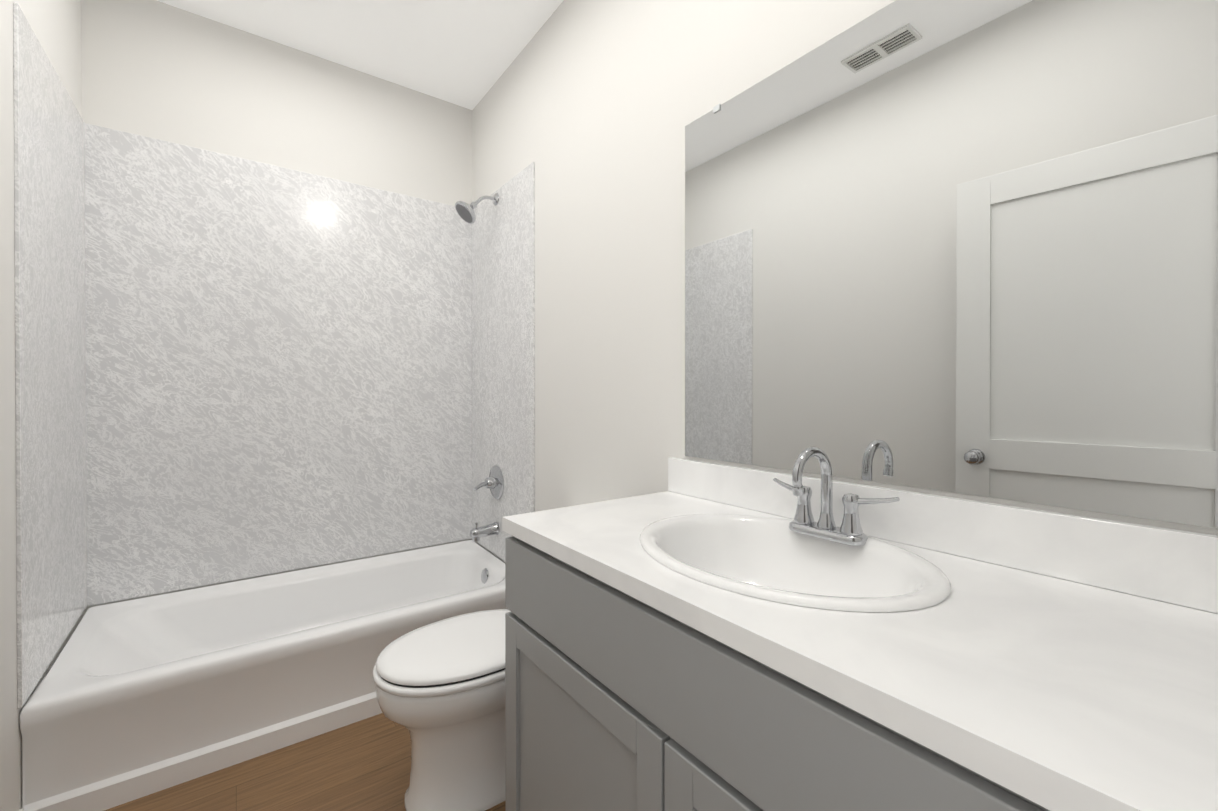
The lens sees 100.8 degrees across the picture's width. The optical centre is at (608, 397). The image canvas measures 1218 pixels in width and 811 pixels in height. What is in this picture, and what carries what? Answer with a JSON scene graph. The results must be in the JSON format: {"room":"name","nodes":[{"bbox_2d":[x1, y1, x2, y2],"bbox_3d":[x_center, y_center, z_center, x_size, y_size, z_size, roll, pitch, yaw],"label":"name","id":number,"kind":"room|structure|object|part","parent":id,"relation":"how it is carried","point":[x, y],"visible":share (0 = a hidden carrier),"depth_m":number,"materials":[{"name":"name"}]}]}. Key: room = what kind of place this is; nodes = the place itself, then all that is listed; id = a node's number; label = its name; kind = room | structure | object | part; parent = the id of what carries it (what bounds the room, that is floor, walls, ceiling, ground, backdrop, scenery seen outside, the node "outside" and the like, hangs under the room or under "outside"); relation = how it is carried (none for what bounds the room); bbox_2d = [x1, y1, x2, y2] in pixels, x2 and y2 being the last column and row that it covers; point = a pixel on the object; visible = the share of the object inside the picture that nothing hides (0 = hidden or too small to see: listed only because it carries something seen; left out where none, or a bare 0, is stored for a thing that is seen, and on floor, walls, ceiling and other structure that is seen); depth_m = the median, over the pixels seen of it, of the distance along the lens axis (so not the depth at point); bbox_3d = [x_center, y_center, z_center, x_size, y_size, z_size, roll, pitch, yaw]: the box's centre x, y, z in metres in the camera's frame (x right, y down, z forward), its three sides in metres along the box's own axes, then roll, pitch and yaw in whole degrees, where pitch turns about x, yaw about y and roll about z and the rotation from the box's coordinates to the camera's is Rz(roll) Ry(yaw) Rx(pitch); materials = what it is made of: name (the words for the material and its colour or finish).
{"room":"bathroom","nodes":[
{"label":"bathroom","id":0,"kind":"room"},
{"bbox_2d":[0,0,83,810],"bbox_3d":[-1.141,-0.206,0.680,0.100,2.740,3.140,0,0,-36],"label":"wall","id":1,"kind":"structure","parent":0,"point":[55,25],"depth_m":1.28,"materials":[{"name":"white paint"}]},
{"bbox_2d":[13,2,86,707],"bbox_3d":[-1.753,-0.107,1.600,0.009,1.837,0.716,0,0,-36],"label":"wall","id":2,"kind":"structure","parent":1,"relation":"attached to","point":[50,332],"depth_m":1.50,"materials":[{"name":"stone"}]},
{"bbox_2d":[81,0,471,614],"bbox_3d":[-1.395,-0.214,2.382,1.516,2.740,0.100,0,0,-36],"label":"wall","id":3,"kind":"structure","parent":0,"point":[156,69],"depth_m":2.22,"materials":[{"name":"white paint"}]},
{"bbox_2d":[85,123,471,605],"bbox_3d":[-1.362,-0.122,2.339,1.516,1.814,0.009,0,0,-36],"label":"wall panel","id":4,"kind":"object","parent":3,"relation":"attached to","point":[278,369],"visible":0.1,"depth_m":2.21,"materials":[{"name":"stone"}]},
{"bbox_2d":[104,713,505,810],"bbox_3d":[-0.491,1.192,1.168,1.716,0.060,3.140,0,0,-36],"label":"floor","id":5,"kind":"structure","parent":0,"point":[363,765],"depth_m":1.52,"materials":[{"name":"wood"}]},
{"bbox_2d":[20,540,506,810],"bbox_3d":[-1.150,0.973,2.058,1.512,0.368,0.718,0,0,-36],"label":"bathtub","id":6,"kind":"object","parent":5,"relation":"on","point":[130,700],"visible":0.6,"depth_m":1.70,"materials":[{"name":"white ceramic"}]},
{"bbox_2d":[373,609,510,810],"bbox_3d":[-0.326,0.797,1.573,0.754,0.726,0.438,0,0,-36],"label":"toilet","id":7,"kind":"object","parent":5,"relation":"on","point":[440,690],"visible":0.48,"depth_m":1.38,"materials":[{"name":"white ceramic"}]},
{"bbox_3d":[-0.421,0.758,1.503,0.519,0.022,0.384,0,0,-36],"label":"seat","id":8,"kind":"part","parent":7,"relation":"part of","materials":[{"name":"white plastic"}]},
{"bbox_3d":[-0.420,0.727,1.504,0.504,0.027,0.370,0,0,-36],"label":"lid","id":9,"kind":"part","parent":7,"relation":"part of","materials":[{"name":"white plastic"}]},
{"bbox_2d":[502,447,1217,810],"bbox_3d":[0.308,0.631,0.893,0.550,1.064,1.138,0,0,-36],"label":"bathroom vanity","id":10,"kind":"object","parent":5,"relation":"on","point":[698,635],"visible":1,"depth_m":0.69,"materials":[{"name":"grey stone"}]},
{"bbox_3d":[-0.076,0.776,0.973,0.019,0.540,0.541,0,0,-36],"label":"door","id":11,"kind":"part","parent":10,"relation":"part of","materials":[{"name":"grey paint"}]},
{"bbox_3d":[0.261,0.779,0.519,0.019,0.540,0.578,0,0,-36],"label":"door","id":12,"kind":"part","parent":10,"relation":"part of","materials":[{"name":"grey paint"}]},
{"bbox_3d":[0.098,0.414,0.737,0.018,0.164,1.125,0,0,-36],"label":"drawer","id":13,"kind":"part","parent":10,"relation":"part of","materials":[{"name":"grey paint"}]},
{"bbox_3d":[0.317,0.687,0.901,0.527,0.742,1.134,0,0,-36],"label":"frame","id":14,"kind":"part","parent":10,"relation":"part of","materials":[{"name":"grey paint"}]},
{"bbox_2d":[640,514,950,611],"bbox_3d":[0.298,0.363,0.920,0.432,0.184,0.552,0,0,-36],"label":"sink","id":15,"kind":"object","parent":10,"relation":"in","point":[759,562],"depth_m":0.98,"materials":[{"name":"white ceramic"}]},
{"bbox_2d":[773,447,899,545],"bbox_3d":[0.410,0.190,1.001,0.141,0.184,0.269,0,0,-36],"label":"faucet","id":16,"kind":"object","parent":10,"relation":"on","point":[850,533],"depth_m":1.01,"materials":[{"name":"silver metal"}]},
{"bbox_2d":[157,0,562,109],"bbox_3d":[-0.491,-1.608,1.153,1.716,0.060,3.140,0,0,-36],"label":"ceiling","id":17,"kind":"structure","parent":0,"point":[464,53],"depth_m":2.19,"materials":[{"name":"white paint"}]},
{"bbox_2d":[472,0,1217,562],"bbox_3d":[0.159,-0.210,1.641,0.100,2.740,3.140,0,0,-36],"label":"wall","id":18,"kind":"structure","parent":0,"point":[592,108],"depth_m":1.73,"materials":[{"name":"white paint"}]},
{"bbox_2d":[472,162,534,560],"bbox_3d":[-0.541,-0.111,2.496,0.009,1.837,0.716,0,0,-36],"label":"wall","id":19,"kind":"structure","parent":18,"relation":"attached to","point":[503,334],"depth_m":2.44,"materials":[{"name":"stone"}]},
{"bbox_2d":[455,193,498,223],"bbox_3d":[-0.644,-0.927,2.449,0.206,0.174,0.120,0,0,-36],"label":"shower head","id":20,"kind":"object","parent":19,"relation":"attached to","point":[465,211],"visible":1,"depth_m":2.42},
{"bbox_2d":[470,522,498,540],"bbox_3d":[-0.615,0.655,2.479,0.138,0.085,0.064,0,0,-36],"label":"tub spout","id":21,"kind":"object","parent":19,"relation":"attached to","point":[476,533],"visible":1,"depth_m":2.46,"materials":[{"name":"silver metal"}]},
{"bbox_2d":[473,465,503,498],"bbox_3d":[-0.614,0.425,2.478,0.132,0.170,0.170,0,0,-36],"label":"shower valve","id":22,"kind":"object","parent":19,"relation":"attached to","point":[493,482],"visible":0.98,"depth_m":2.48,"materials":[{"name":"silver metal"}]},
{"bbox_2d":[685,0,1217,527],"bbox_3d":[0.523,-0.307,1.055,0.008,0.959,1.015,0,0,-36],"label":"mirror","id":23,"kind":"object","parent":18,"relation":"attached to","point":[965,246],"visible":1,"depth_m":0.89,"materials":[{"name":"clear glass"}]}
]}

